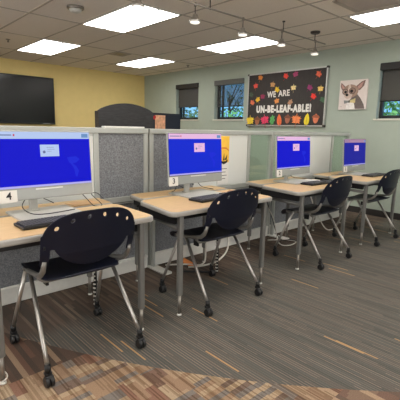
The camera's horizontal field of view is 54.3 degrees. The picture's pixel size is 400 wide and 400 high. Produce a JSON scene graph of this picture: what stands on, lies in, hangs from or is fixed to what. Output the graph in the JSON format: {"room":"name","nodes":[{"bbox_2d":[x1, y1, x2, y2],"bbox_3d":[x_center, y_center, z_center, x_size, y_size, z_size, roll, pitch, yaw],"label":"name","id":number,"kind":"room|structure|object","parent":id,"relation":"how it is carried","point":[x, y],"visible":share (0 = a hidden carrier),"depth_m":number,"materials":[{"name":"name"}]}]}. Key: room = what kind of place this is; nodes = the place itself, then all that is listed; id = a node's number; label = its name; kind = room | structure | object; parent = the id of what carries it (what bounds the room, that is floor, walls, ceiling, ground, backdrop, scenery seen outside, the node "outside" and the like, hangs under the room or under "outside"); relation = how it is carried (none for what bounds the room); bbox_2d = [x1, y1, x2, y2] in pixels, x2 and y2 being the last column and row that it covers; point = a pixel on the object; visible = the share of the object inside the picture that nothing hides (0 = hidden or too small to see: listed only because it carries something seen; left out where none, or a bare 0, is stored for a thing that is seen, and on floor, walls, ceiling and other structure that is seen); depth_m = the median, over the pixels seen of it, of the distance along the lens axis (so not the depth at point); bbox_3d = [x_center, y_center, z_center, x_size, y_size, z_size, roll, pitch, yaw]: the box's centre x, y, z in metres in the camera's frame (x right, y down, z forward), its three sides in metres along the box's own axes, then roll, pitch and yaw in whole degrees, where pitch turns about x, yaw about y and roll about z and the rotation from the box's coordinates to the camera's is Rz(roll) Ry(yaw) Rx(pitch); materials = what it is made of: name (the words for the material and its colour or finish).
{"room":"computer lab","nodes":[
{"label":"computer lab","id":0,"kind":"room"},
{"bbox_2d":[0,58,144,126],"bbox_3d":[-4.992,-1.501,7.479,9.300,2.620,0.200,-8,14,-42],"label":"wall","id":1,"kind":"structure","parent":0,"point":[78,92],"depth_m":9.18,"materials":[{"name":"yellow paint"}]},
{"bbox_2d":[0,73,54,124],"bbox_3d":[-3.937,-2.107,8.136,1.800,1.005,0.086,-8,14,-42],"label":"television","id":2,"kind":"object","parent":1,"relation":"attached to","point":[24,99],"visible":1,"depth_m":8.30,"materials":[{"name":"black plastic"}]},
{"bbox_2d":[0,211,399,399],"bbox_3d":[-0.535,0.797,3.046,9.500,0.120,13.300,-8,14,-42],"label":"floor","id":3,"kind":"structure","parent":0,"point":[332,332],"depth_m":2.50,"materials":[{"name":"carpet"}]},
{"bbox_2d":[0,125,147,305],"bbox_3d":[-1.285,0.110,2.835,2.155,1.275,0.105,-8,14,-42],"label":"wall","id":4,"kind":"structure","parent":3,"relation":"on","point":[119,156],"depth_m":3.19,"materials":[{"name":"metal"}]},
{"bbox_2d":[102,126,143,127],"bbox_3d":[-0.642,-0.614,3.286,0.385,0.013,0.055,-8,14,-42],"label":"strip","id":5,"kind":"object","parent":4,"relation":"on","point":[102,126],"visible":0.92,"depth_m":3.23,"materials":[{"name":"white plastic"}]},
{"bbox_2d":[0,198,152,384],"bbox_3d":[-0.908,0.458,2.445,1.035,0.744,0.790,-8,14,-42],"label":"computer desk","id":6,"kind":"object","parent":3,"relation":"on","point":[12,237],"visible":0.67,"depth_m":2.37,"materials":[{"name":"beige laminate"}]},
{"bbox_2d":[0,130,92,220],"bbox_3d":[-0.928,-0.169,2.395,0.617,0.503,0.300,-8,14,-42],"label":"computer","id":7,"kind":"object","parent":6,"relation":"on","point":[34,165],"visible":0.94,"depth_m":2.41,"materials":[{"name":"silver metal"}]},
{"bbox_2d":[22,198,74,214],"bbox_3d":[-0.969,0.022,2.435,0.260,0.092,0.247,7,12,29],"label":"cable","id":8,"kind":"object","parent":7,"relation":"on","point":[43,198],"visible":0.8,"depth_m":2.38,"materials":[{"name":"grey plastic"}]},
{"bbox_2d":[14,214,90,230],"bbox_3d":[-0.798,0.113,2.201,0.440,0.023,0.145,-9,14,-44],"label":"keyboard","id":9,"kind":"object","parent":6,"relation":"on","point":[24,225],"visible":0.59,"depth_m":2.09,"materials":[{"name":"black plastic"}]},
{"bbox_2d":[82,192,103,205],"bbox_3d":[-0.755,-0.049,2.733,0.184,0.168,0.354,8,12,34],"label":"cable","id":10,"kind":"object","parent":6,"relation":"on","point":[93,192],"visible":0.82,"depth_m":2.74,"materials":[{"name":"black plastic"}]},
{"bbox_2d":[92,271,96,304],"bbox_3d":[-0.750,0.470,2.774,0.036,0.588,0.043,-8,14,-42],"label":"cable","id":11,"kind":"object","parent":6,"relation":"hanging from","point":[95,272],"visible":0.37,"depth_m":2.79,"materials":[{"name":"black plastic"}]},
{"bbox_2d":[9,207,145,387],"bbox_3d":[-0.727,0.430,2.251,0.588,0.876,0.621,-8,14,-42],"label":"chair","id":12,"kind":"object","parent":3,"relation":"on","point":[86,245],"visible":1,"depth_m":2.03,"materials":[{"name":"black plastic"}]},
{"bbox_2d":[95,103,153,128],"bbox_3d":[-1.116,-0.609,5.839,0.925,1.623,0.140,-8,14,-42],"label":"bookcase","id":13,"kind":"object","parent":3,"relation":"on","point":[122,114],"visible":0.26,"depth_m":5.64,"materials":[{"name":"grey wood"}]},
{"bbox_2d":[153,113,180,128],"bbox_3d":[-0.815,-0.952,7.919,0.702,1.568,0.472,-8,14,-42],"label":"storage cabinet","id":14,"kind":"object","parent":3,"relation":"on","point":[172,121],"visible":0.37,"depth_m":7.72,"materials":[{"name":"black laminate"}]},
{"bbox_2d":[154,115,164,128],"bbox_3d":[-0.790,-1.488,7.513,0.300,0.288,0.012,-8,14,-42],"label":"picture card","id":15,"kind":"object","parent":14,"relation":"attached to","point":[159,119],"visible":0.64,"depth_m":7.52,"materials":[{"name":"orange paper"}]},
{"bbox_2d":[165,216,206,265],"bbox_3d":[-0.095,0.313,3.686,0.412,0.620,0.237,-8,14,-42],"label":"cable","id":16,"kind":"object","parent":3,"relation":"on","point":[202,216],"visible":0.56,"depth_m":3.71,"materials":[{"name":"white plastic"}]},
{"bbox_2d":[183,258,193,265],"bbox_3d":[-0.114,0.607,3.772,0.070,0.012,0.260,-6,12,-34],"label":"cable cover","id":17,"kind":"object","parent":3,"relation":"on","point":[185,260],"visible":0.5,"depth_m":3.78,"materials":[{"name":"orange plastic"}]},
{"bbox_2d":[183,270,215,272],"bbox_3d":[0.006,0.646,3.523,0.315,0.026,0.046,0,10,-9],"label":"power cord","id":18,"kind":"object","parent":3,"relation":"on","point":[183,270],"visible":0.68,"depth_m":3.51,"materials":[{"name":"black plastic"}]},
{"bbox_2d":[130,186,271,315],"bbox_3d":[-0.040,0.335,3.227,1.095,0.744,0.790,-8,14,-42],"label":"computer desk","id":19,"kind":"object","parent":3,"relation":"on","point":[167,209],"visible":0.77,"depth_m":2.85,"materials":[{"name":"beige laminate"}]},
{"bbox_2d":[166,132,221,197],"bbox_3d":[0.004,-0.300,3.236,0.602,0.503,0.300,-8,14,-42],"label":"computer","id":20,"kind":"object","parent":19,"relation":"on","point":[191,157],"visible":0.94,"depth_m":3.24,"materials":[{"name":"silver metal"}]},
{"bbox_2d":[189,192,237,202],"bbox_3d":[0.117,-0.024,3.065,0.145,0.023,0.440,11,14,43],"label":"keyboard","id":21,"kind":"object","parent":19,"relation":"on","point":[205,198],"visible":0.78,"depth_m":2.95,"materials":[{"name":"black plastic"}]},
{"bbox_2d":[215,240,218,271],"bbox_3d":[0.156,0.435,3.499,0.036,0.439,0.043,-8,14,-42],"label":"cable","id":22,"kind":"object","parent":19,"relation":"hanging from","point":[217,254],"visible":0.51,"depth_m":3.51,"materials":[{"name":"black plastic"}]},
{"bbox_2d":[188,237,228,267],"bbox_3d":[0.115,0.314,3.746,0.232,0.602,0.504,7,12,29],"label":"cable","id":23,"kind":"object","parent":3,"relation":"on","point":[223,255],"visible":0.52,"depth_m":3.74,"materials":[{"name":"white plastic"}]},
{"bbox_2d":[159,188,262,316],"bbox_3d":[0.083,0.309,3.019,0.588,0.876,0.621,-8,14,-42],"label":"chair","id":24,"kind":"object","parent":3,"relation":"on","point":[234,211],"visible":0.98,"depth_m":2.81,"materials":[{"name":"black plastic"}]},
{"bbox_2d":[147,129,350,274],"bbox_3d":[0.955,-0.176,4.687,3.710,1.275,0.355,-8,14,-42],"label":"cubicle partition","id":25,"kind":"structure","parent":3,"relation":"on","point":[161,243],"depth_m":4.27,"materials":[{"name":"metal"}]},
{"bbox_2d":[217,136,229,184],"bbox_3d":[0.245,-0.418,4.112,0.165,0.505,0.009,-8,14,-42],"label":"poster","id":26,"kind":"object","parent":25,"relation":"attached to","point":[224,139],"visible":0.75,"depth_m":4.12,"materials":[{"name":"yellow paper"}]},
{"bbox_2d":[221,136,229,161],"bbox_3d":[0.248,-0.531,4.090,0.165,0.275,0.002,-8,14,-42],"label":"print","id":27,"kind":"object","parent":26,"relation":"attached to","point":[224,139],"depth_m":4.10},
{"bbox_2d":[267,206,295,245],"bbox_3d":[0.903,0.192,4.469,0.418,0.621,0.332,-8,14,-42],"label":"cable","id":28,"kind":"object","parent":3,"relation":"on","point":[267,206],"visible":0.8,"depth_m":4.43,"materials":[{"name":"white plastic"}]},
{"bbox_2d":[267,202,296,240],"bbox_3d":[0.965,0.185,4.513,0.501,0.617,0.052,2,10,2],"label":"cable","id":29,"kind":"object","parent":3,"relation":"on","point":[267,202],"visible":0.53,"depth_m":4.54,"materials":[{"name":"grey plastic"}]},
{"bbox_2d":[246,176,351,269],"bbox_3d":[0.998,0.189,4.163,1.025,0.744,0.790,-8,14,-42],"label":"computer desk","id":30,"kind":"object","parent":3,"relation":"on","point":[276,190],"visible":0.65,"depth_m":3.78,"materials":[{"name":"beige laminate"}]},
{"bbox_2d":[273,136,311,184],"bbox_3d":[1.049,-0.439,4.180,0.627,0.485,0.300,-8,14,-42],"label":"computer","id":31,"kind":"object","parent":30,"relation":"on","point":[292,153],"visible":0.99,"depth_m":4.18,"materials":[{"name":"silver metal"}]},
{"bbox_2d":[300,180,330,185],"bbox_3d":[1.243,-0.184,4.088,0.440,0.023,0.145,-7,13,-40],"label":"keyboard","id":32,"kind":"object","parent":30,"relation":"on","point":[317,182],"visible":0.98,"depth_m":4.00,"materials":[{"name":"black plastic"}]},
{"bbox_2d":[273,176,352,269],"bbox_3d":[1.163,0.159,3.982,0.588,0.876,0.621,-8,14,-42],"label":"chair","id":33,"kind":"object","parent":3,"relation":"on","point":[336,194],"visible":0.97,"depth_m":3.79,"materials":[{"name":"black plastic"}]},
{"bbox_2d":[312,171,399,244],"bbox_3d":[1.951,0.054,5.022,1.025,0.744,0.790,-8,14,-42],"label":"computer desk","id":34,"kind":"object","parent":3,"relation":"on","point":[358,182],"visible":0.66,"depth_m":4.67,"materials":[{"name":"brown wood"}]},
{"bbox_2d":[338,139,368,175],"bbox_3d":[2.075,-0.569,5.108,0.602,0.455,0.300,-8,14,-42],"label":"computer","id":35,"kind":"object","parent":34,"relation":"on","point":[353,156],"visible":0.98,"depth_m":5.11,"materials":[{"name":"silver metal"}]},
{"bbox_2d":[361,173,385,176],"bbox_3d":[2.233,-0.324,4.980,0.440,0.023,0.145,-8,14,-42],"label":"keyboard","id":36,"kind":"object","parent":34,"relation":"on","point":[369,174],"visible":1,"depth_m":4.88,"materials":[{"name":"black plastic"}]},
{"bbox_2d":[332,169,399,246],"bbox_3d":[2.053,0.033,4.785,0.588,0.876,0.621,-8,14,-42],"label":"chair","id":37,"kind":"object","parent":3,"relation":"on","point":[388,184],"visible":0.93,"depth_m":4.59,"materials":[{"name":"black plastic"}]},
{"bbox_2d":[0,0,399,75],"bbox_3d":[-0.474,-1.910,2.554,9.500,0.155,13.300,-8,14,-42],"label":"ceiling","id":38,"kind":"structure","parent":0,"point":[23,22],"depth_m":5.44,"materials":[{"name":"tile"}]},
{"bbox_2d":[16,39,81,54],"bbox_3d":[-2.643,-2.639,6.768,0.640,0.021,1.285,-8,14,-42],"label":"recessed light","id":39,"kind":"object","parent":38,"relation":"in","point":[43,46],"visible":1,"depth_m":6.69,"materials":[{"name":"white plastic"}]},
{"bbox_2d":[19,40,59,51],"bbox_3d":[-2.758,-2.626,6.664,0.298,0.010,1.253,-8,14,-42],"label":"diffuser","id":40,"kind":"object","parent":39,"relation":"attached to","point":[38,46],"depth_m":6.60,"materials":[{"name":"white plastic"}]},
{"bbox_2d":[37,43,77,54],"bbox_3d":[-2.529,-2.659,6.871,0.298,0.010,1.253,-8,14,-42],"label":"diffuser","id":41,"kind":"object","parent":39,"relation":"attached to","point":[60,47],"depth_m":6.80,"materials":[{"name":"white plastic"}]},
{"bbox_2d":[67,4,83,13],"bbox_3d":[-1.422,-2.169,4.451,0.190,0.063,0.189,-8,14,-42],"label":"smoke detector","id":42,"kind":"object","parent":38,"relation":"attached to","point":[73,8],"visible":1,"depth_m":4.40,"materials":[{"name":"white plastic"}]},
{"bbox_2d":[108,51,130,56],"bbox_3d":[-1.491,-2.695,7.208,0.320,0.018,0.320,-8,14,-42],"label":"ceiling vent","id":43,"kind":"object","parent":38,"relation":"in","point":[116,53],"visible":1,"depth_m":7.19,"materials":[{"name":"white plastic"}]},
{"bbox_2d":[81,4,180,32],"bbox_3d":[-0.892,-2.257,4.885,0.640,0.021,1.285,-8,14,-42],"label":"recessed light","id":44,"kind":"object","parent":38,"relation":"in","point":[124,19],"visible":0.88,"depth_m":4.82,"materials":[{"name":"white plastic"}]},
{"bbox_2d":[85,5,156,27],"bbox_3d":[-1.006,-2.245,4.781,0.298,0.010,1.253,-8,14,-42],"label":"diffuser","id":45,"kind":"object","parent":44,"relation":"attached to","point":[124,14],"depth_m":4.74,"materials":[{"name":"white plastic"}]},
{"bbox_2d":[107,10,177,31],"bbox_3d":[-0.777,-2.277,4.988,0.298,0.010,1.253,-8,14,-42],"label":"diffuser","id":46,"kind":"object","parent":44,"relation":"attached to","point":[155,16],"depth_m":4.91,"materials":[{"name":"white plastic"}]},
{"bbox_2d":[115,57,175,67],"bbox_3d":[-1.155,-2.849,8.110,0.640,0.021,1.285,-8,14,-42],"label":"recessed light","id":47,"kind":"object","parent":38,"relation":"in","point":[148,61],"visible":1,"depth_m":8.04,"materials":[{"name":"white plastic"}]},
{"bbox_2d":[117,58,160,65],"bbox_3d":[-1.269,-2.836,8.006,0.298,0.010,1.253,-8,14,-42],"label":"diffuser","id":48,"kind":"object","parent":47,"relation":"attached to","point":[143,60],"depth_m":7.95,"materials":[{"name":"white plastic"}]},
{"bbox_2d":[131,60,172,67],"bbox_3d":[-1.040,-2.869,8.213,0.298,0.010,1.253,-8,14,-42],"label":"diffuser","id":49,"kind":"object","parent":47,"relation":"attached to","point":[157,62],"depth_m":8.15,"materials":[{"name":"white plastic"}]},
{"bbox_2d":[196,35,278,53],"bbox_3d":[0.597,-2.467,6.227,0.640,0.021,1.285,-8,14,-42],"label":"recessed light","id":50,"kind":"object","parent":38,"relation":"in","point":[255,41],"visible":0.88,"depth_m":6.16,"materials":[{"name":"white plastic"}]},
{"bbox_2d":[200,36,267,50],"bbox_3d":[0.482,-2.455,6.123,0.298,0.010,1.253,-8,14,-42],"label":"diffuser","id":51,"kind":"object","parent":50,"relation":"attached to","point":[250,39],"depth_m":6.07,"materials":[{"name":"white plastic"}]},
{"bbox_2d":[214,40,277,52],"bbox_3d":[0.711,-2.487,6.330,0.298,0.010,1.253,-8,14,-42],"label":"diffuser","id":52,"kind":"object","parent":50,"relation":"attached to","point":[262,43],"depth_m":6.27,"materials":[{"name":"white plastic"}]},
{"bbox_2d":[180,0,325,44],"bbox_3d":[0.493,-2.073,4.347,3.450,0.131,0.132,-8,14,-42],"label":"rail","id":53,"kind":"object","parent":38,"relation":"attached to","point":[315,33],"visible":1,"depth_m":4.53,"materials":[{"name":"silver metal"}]},
{"bbox_2d":[132,0,143,9],"bbox_3d":[-0.547,-1.790,3.436,0.116,0.197,0.115,-8,14,-42],"label":"spotlight","id":54,"kind":"object","parent":53,"relation":"hanging from","point":[137,4],"visible":1,"depth_m":3.41,"materials":[{"name":"silver metal"}]},
{"bbox_2d":[189,2,200,23],"bbox_3d":[-0.048,-1.861,3.886,0.116,0.197,0.115,-8,14,-42],"label":"spotlight","id":55,"kind":"object","parent":53,"relation":"hanging from","point":[194,20],"visible":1,"depth_m":3.87,"materials":[{"name":"silver glass"}]},
{"bbox_2d":[237,17,247,36],"bbox_3d":[0.480,-1.935,4.362,0.116,0.197,0.115,-8,14,-42],"label":"spotlight","id":56,"kind":"object","parent":53,"relation":"hanging from","point":[242,33],"visible":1,"depth_m":4.34,"materials":[{"name":"silver glass"}]},
{"bbox_2d":[277,29,285,46],"bbox_3d":[1.016,-2.011,4.845,0.116,0.197,0.115,-8,14,-42],"label":"spotlight","id":57,"kind":"object","parent":53,"relation":"hanging from","point":[281,43],"visible":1,"depth_m":4.83,"materials":[{"name":"silver glass"}]},
{"bbox_2d":[310,40,318,54],"bbox_3d":[1.580,-2.091,5.354,0.116,0.197,0.115,-8,14,-42],"label":"spotlight","id":58,"kind":"object","parent":53,"relation":"hanging from","point":[314,52],"visible":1,"depth_m":5.33,"materials":[{"name":"white metal"}]},
{"bbox_2d":[332,0,399,12],"bbox_3d":[1.918,-2.006,3.835,0.520,0.018,1.060,-8,14,-42],"label":"ceiling vent","id":59,"kind":"object","parent":38,"relation":"in","point":[356,6],"visible":1,"depth_m":4.08,"materials":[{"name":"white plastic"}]},
{"bbox_2d":[348,5,399,27],"bbox_3d":[2.396,-2.076,4.293,0.640,0.021,1.285,-8,14,-42],"label":"recessed light","id":60,"kind":"object","parent":38,"relation":"in","point":[391,15],"visible":1,"depth_m":4.53,"materials":[{"name":"white plastic"}]},
{"bbox_2d":[352,7,399,21],"bbox_3d":[2.281,-2.063,4.189,0.298,0.010,1.253,-8,14,-42],"label":"diffuser","id":61,"kind":"object","parent":60,"relation":"attached to","point":[390,12],"depth_m":4.46,"materials":[{"name":"white plastic"}]},
{"bbox_2d":[365,16,399,26],"bbox_3d":[2.510,-2.095,4.396,0.298,0.010,1.253,-8,14,-42],"label":"diffuser","id":62,"kind":"object","parent":60,"relation":"attached to","point":[388,20],"depth_m":4.70,"materials":[{"name":"white plastic"}]},
{"bbox_2d":[145,39,399,213],"bbox_3d":[2.930,-1.035,5.898,0.200,2.620,13.300,-8,14,-42],"label":"wall","id":63,"kind":"structure","parent":0,"point":[382,152],"depth_m":6.50,"materials":[{"name":"green paint"}]},
{"bbox_2d":[176,83,198,107],"bbox_3d":[-0.290,-2.439,9.125,0.094,0.527,0.789,-8,14,-42],"label":"roller shade","id":64,"kind":"object","parent":63,"relation":"attached to","point":[188,93],"visible":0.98,"depth_m":9.13,"materials":[{"name":"grey fabric"}]},
{"bbox_2d":[179,108,198,120],"bbox_3d":[-0.255,-2.295,9.188,0.180,0.838,0.855,-8,14,-42],"label":"window","id":65,"kind":"structure","parent":63,"relation":"in","point":[180,109],"depth_m":9.34,"materials":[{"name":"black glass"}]},
{"bbox_2d":[212,86,243,120],"bbox_3d":[0.650,-2.098,8.215,0.180,0.838,0.900,-8,14,-42],"label":"window","id":66,"kind":"structure","parent":63,"relation":"in","point":[220,117],"depth_m":8.45,"materials":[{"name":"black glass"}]},
{"bbox_2d":[214,78,244,106],"bbox_3d":[0.614,-2.232,8.155,0.094,0.547,0.834,-8,14,-42],"label":"roller shade","id":67,"kind":"object","parent":66,"relation":"attached to","point":[237,81],"visible":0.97,"depth_m":8.15,"materials":[{"name":"grey"}]},
{"bbox_2d":[246,65,329,126],"bbox_3d":[1.533,-1.850,7.133,0.050,0.996,1.734,-8,14,-42],"label":"bulletin board","id":68,"kind":"object","parent":63,"relation":"attached to","point":[301,105],"visible":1,"depth_m":7.02,"materials":[{"name":"black paper"}]},
{"bbox_2d":[246,116,253,123],"bbox_3d":[0.992,-1.556,7.740,0.004,0.271,0.222,-8,14,-42],"label":"paper leaf","id":69,"kind":"object","parent":68,"relation":"attached to","point":[249,120],"visible":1,"depth_m":7.73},
{"bbox_2d":[254,117,259,124],"bbox_3d":[1.115,-1.546,7.606,0.004,0.160,0.145,-8,14,-42],"label":"acorn","id":70,"kind":"object","parent":68,"relation":"attached to","point":[256,119],"visible":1,"depth_m":7.61,"materials":[{"name":"brown paper"}]},
{"bbox_2d":[261,114,268,123],"bbox_3d":[1.235,-1.514,7.477,0.004,0.269,0.220,-8,14,-42],"label":"paper leaf","id":71,"kind":"object","parent":68,"relation":"attached to","point":[264,119],"visible":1,"depth_m":7.46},
{"bbox_2d":[270,115,274,124],"bbox_3d":[1.358,-1.494,7.344,0.004,0.220,0.121,-8,14,-42],"label":"paper leaf","id":72,"kind":"object","parent":68,"relation":"attached to","point":[272,119],"visible":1,"depth_m":7.34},
{"bbox_2d":[277,115,281,124],"bbox_3d":[1.467,-1.478,7.226,0.004,0.234,0.106,-8,14,-42],"label":"paper leaf","id":73,"kind":"object","parent":68,"relation":"attached to","point":[279,120],"visible":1,"depth_m":7.23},
{"bbox_2d":[284,115,290,122],"bbox_3d":[1.590,-1.472,7.090,0.004,0.160,0.145,-8,14,-42],"label":"acorn","id":74,"kind":"object","parent":68,"relation":"attached to","point":[287,117],"visible":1,"depth_m":7.09,"materials":[{"name":"brown paper"}]},
{"bbox_2d":[292,115,300,124],"bbox_3d":[1.717,-1.415,6.958,0.004,0.270,0.220,-8,14,-42],"label":"paper leaf","id":75,"kind":"object","parent":68,"relation":"attached to","point":[296,119],"visible":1,"depth_m":6.96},
{"bbox_2d":[304,113,308,126],"bbox_3d":[1.858,-1.399,6.804,0.004,0.234,0.106,-8,14,-42],"label":"paper leaf","id":76,"kind":"object","parent":68,"relation":"attached to","point":[306,119],"visible":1,"depth_m":6.80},
{"bbox_2d":[312,114,318,122],"bbox_3d":[1.979,-1.392,6.672,0.004,0.160,0.145,-8,14,-42],"label":"acorn","id":77,"kind":"object","parent":68,"relation":"attached to","point":[315,117],"visible":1,"depth_m":6.67,"materials":[{"name":"orange paper"}]},
{"bbox_2d":[338,79,368,109],"bbox_3d":[2.423,-1.666,6.176,0.044,0.456,0.456,-8,14,-42],"label":"picture","id":78,"kind":"object","parent":63,"relation":"attached to","point":[353,94],"visible":1,"depth_m":6.15,"materials":[{"name":"paper"}]},
{"bbox_2d":[346,205,399,219],"bbox_3d":[2.823,0.215,6.052,0.014,0.100,12.900,-8,14,-42],"label":"baseboard","id":79,"kind":"structure","parent":63,"relation":"attached to","point":[379,213],"depth_m":6.13,"materials":[{"name":"plastic"}]},
{"bbox_2d":[373,71,399,119],"bbox_3d":[3.035,-1.579,5.651,0.180,0.838,0.900,-8,14,-42],"label":"window","id":80,"kind":"structure","parent":63,"relation":"in","point":[381,110],"depth_m":5.97,"materials":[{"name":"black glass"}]},
{"bbox_2d":[380,61,399,101],"bbox_3d":[2.999,-1.708,5.591,0.094,0.557,0.834,-8,14,-42],"label":"roller shade","id":81,"kind":"object","parent":80,"relation":"attached to","point":[390,88],"visible":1,"depth_m":5.79,"materials":[{"name":"grey fabric"}]},
{"label":"outside","id":82,"kind":"structure","parent":0,"visible":0},
{"bbox_3d":[9.511,-2.932,27.582,38.600,0.100,52.000,-8,14,-42],"label":"ground","id":83,"kind":"structure","parent":82,"visible":0},
{"bbox_2d":[182,107,197,117],"bbox_3d":[-0.414,-3.568,20.931,3.756,3.092,3.616,-8,14,-42],"label":"tree","id":84,"kind":"object","parent":83,"relation":"on","point":[191,114],"visible":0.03,"depth_m":20.44,"materials":[{"name":"green plant"}]},
{"bbox_2d":[221,85,242,116],"bbox_3d":[1.150,-3.032,15.069,1.693,4.198,1.589,-8,14,-42],"label":"tree","id":85,"kind":"object","parent":83,"relation":"on","point":[228,108],"visible":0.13,"depth_m":14.84,"materials":[{"name":"green plant"}]},
{"bbox_2d":[224,110,242,116],"bbox_3d":[1.005,-1.479,11.580,2.035,2.386,2.062,-8,14,-42],"label":"bush","id":86,"kind":"object","parent":83,"relation":"on","point":[232,112],"visible":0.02,"depth_m":11.28,"materials":[{"name":"green plant"}]},
{"bbox_2d":[383,101,399,114],"bbox_3d":[4.429,-1.454,8.396,2.996,3.624,3.007,-7,13,-38],"label":"tree","id":87,"kind":"object","parent":83,"relation":"on","point":[392,105],"visible":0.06,"depth_m":8.10,"materials":[{"name":"green plant"}]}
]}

